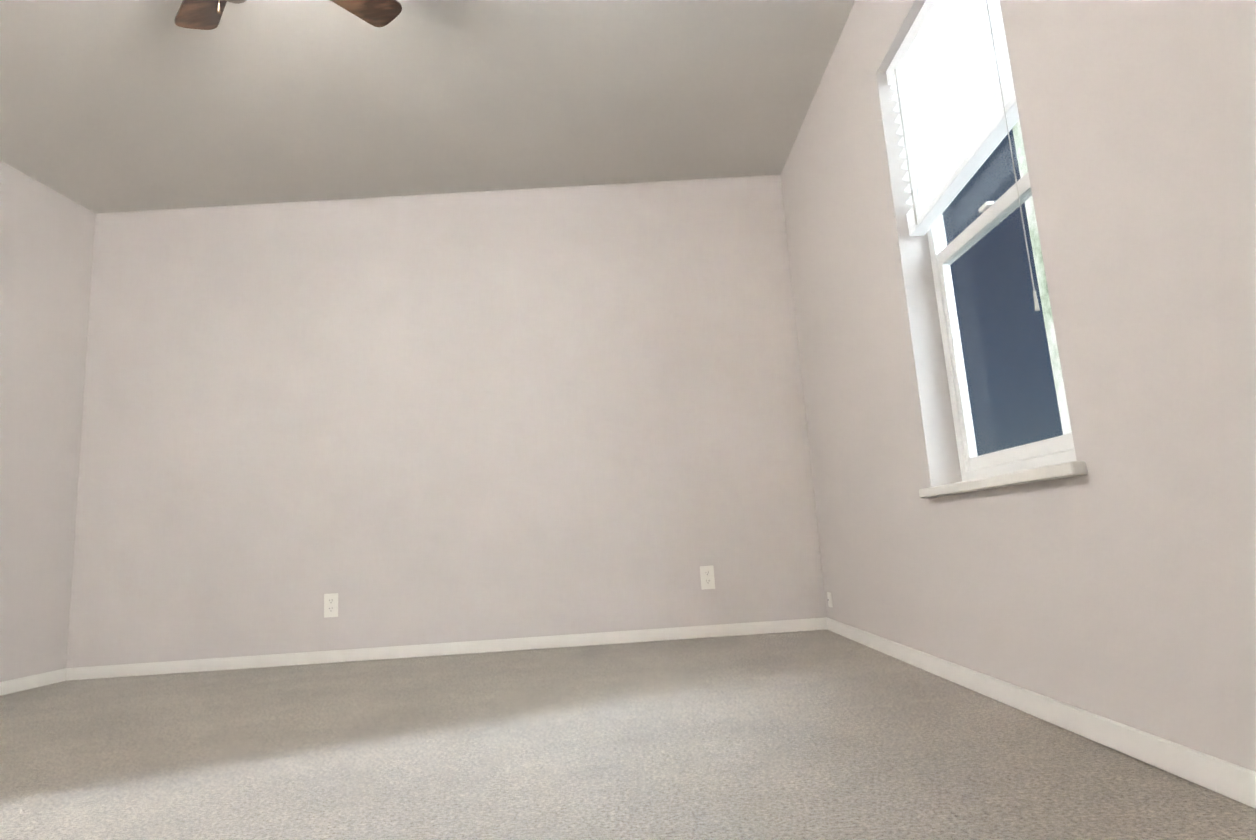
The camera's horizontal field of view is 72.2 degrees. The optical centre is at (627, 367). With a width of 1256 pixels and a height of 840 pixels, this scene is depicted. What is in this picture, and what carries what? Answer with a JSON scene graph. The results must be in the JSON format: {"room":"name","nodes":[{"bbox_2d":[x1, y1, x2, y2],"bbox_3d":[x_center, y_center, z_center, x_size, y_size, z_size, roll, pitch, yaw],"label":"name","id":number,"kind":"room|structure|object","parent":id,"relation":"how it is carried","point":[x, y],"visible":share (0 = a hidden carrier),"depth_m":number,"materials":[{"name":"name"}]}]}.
{"room":"empty bedroom","nodes":[
{"label":"empty bedroom","id":0,"kind":"room"},
{"bbox_2d":[0,161,94,681],"bbox_3d":[-3.104,-0.254,1.450,0.150,2.440,6.200,-4,-12,3],"label":"wall","id":1,"kind":"structure","parent":0,"point":[46,244],"depth_m":4.19,"materials":[{"name":"white paint"}]},
{"bbox_2d":[0,669,66,695],"bbox_3d":[-2.856,1.209,2.723,0.013,0.058,3.078,-4,-12,3],"label":"baseboard","id":2,"kind":"structure","parent":1,"relation":"attached to","point":[27,682],"depth_m":4.00,"materials":[{"name":"white wood"}]},
{"bbox_2d":[0,0,854,213],"bbox_3d":[-1.865,-1.530,2.002,5.774,0.120,5.924,-3,-12,-1],"label":"ceiling","id":3,"kind":"structure","parent":0,"point":[110,106],"depth_m":3.73,"materials":[{"name":"white paint"}]},
{"bbox_2d":[174,0,401,29],"bbox_3d":[-1.112,-1.213,2.399,1.096,0.437,1.050,-3,-12,-1],"label":"ceiling fan","id":4,"kind":"object","parent":3,"relation":"hanging from","point":[200,14],"visible":1,"depth_m":2.83,"materials":[{"name":"brown wood"}]},
{"bbox_2d":[66,175,826,667],"bbox_3d":[-1.729,0.296,4.576,5.624,2.440,0.150,-3,-12,-1],"label":"wall","id":5,"kind":"structure","parent":0,"point":[434,419],"depth_m":4.50,"materials":[{"name":"white paint"}]},
{"bbox_2d":[324,593,337,617],"bbox_3d":[-1.488,1.194,4.317,0.070,0.115,0.015,-3,-12,-1],"label":"electrical outlet","id":6,"kind":"object","parent":5,"relation":"attached to","point":[331,605],"visible":1,"depth_m":4.31,"materials":[{"name":"white plastic"}]},
{"bbox_2d":[65,617,826,680],"bbox_3d":[-0.893,1.398,4.273,3.802,0.058,0.013,-3,-12,-1],"label":"baseboard","id":7,"kind":"structure","parent":5,"relation":"attached to","point":[406,651],"depth_m":4.27,"materials":[{"name":"white wood"}]},
{"bbox_2d":[700,565,714,589],"bbox_3d":[0.402,1.064,4.357,0.070,0.115,0.015,-3,-12,-1],"label":"electrical outlet","id":8,"kind":"object","parent":5,"relation":"attached to","point":[707,577],"visible":1,"depth_m":4.35,"materials":[{"name":"white plastic"}]},
{"bbox_2d":[0,630,1255,839],"bbox_3d":[-1.704,0.963,1.492,5.774,0.100,5.924,-3,-12,-1],"label":"floor","id":9,"kind":"structure","parent":0,"point":[820,734],"depth_m":2.05,"materials":[{"name":"carpet"}]},
{"bbox_2d":[781,0,1255,771],"bbox_3d":[1.023,-0.465,1.728,0.150,2.440,5.774,-3,-12,-1],"label":"wall","id":10,"kind":"structure","parent":0,"point":[1117,582],"depth_m":1.83,"materials":[{"name":"white paint"}]},
{"bbox_2d":[827,592,832,607],"bbox_3d":[0.990,1.144,4.233,0.013,0.070,0.070,-3,-12,-1],"label":"electrical outlet","id":11,"kind":"object","parent":10,"relation":"attached to","point":[829,596],"visible":0.98,"depth_m":4.22,"materials":[{"name":"white plastic"}]},
{"bbox_2d":[927,122,1076,480],"bbox_3d":[1.054,-0.428,2.481,0.054,1.475,0.905,-3,-12,-1],"label":"window","id":12,"kind":"structure","parent":10,"relation":"in","point":[1035,454],"depth_m":2.63,"materials":[{"name":"white plastic"}]},
{"bbox_2d":[886,0,1039,310],"bbox_3d":[0.978,-0.605,2.519,0.068,1.096,0.884,-3,-12,-1],"label":"window blinds","id":13,"kind":"object","parent":12,"relation":"attached to","point":[949,76],"visible":0.83,"depth_m":2.57,"materials":[{"name":"white"}]},
{"bbox_2d":[919,461,1086,497],"bbox_3d":[1.017,0.311,2.330,0.132,0.030,0.975,-3,-12,-1],"label":"window sill","id":14,"kind":"structure","parent":10,"relation":"attached to","point":[1063,470],"depth_m":2.14,"materials":[{"name":"white wood"}]},
{"bbox_2d":[826,618,1255,808],"bbox_3d":[1.016,0.718,1.555,0.013,0.058,5.611,-3,-12,-1],"label":"baseboard","id":15,"kind":"structure","parent":10,"relation":"attached to","point":[1227,779],"depth_m":1.86,"materials":[{"name":"white wood"}]},
{"label":"outside","id":16,"kind":"structure","parent":0,"visible":0},
{"bbox_2d":[1012,120,1071,434],"bbox_3d":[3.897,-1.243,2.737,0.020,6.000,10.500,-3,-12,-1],"label":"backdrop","id":17,"kind":"structure","parent":16,"point":[1066,429],"depth_m":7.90,"materials":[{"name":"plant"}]}
]}

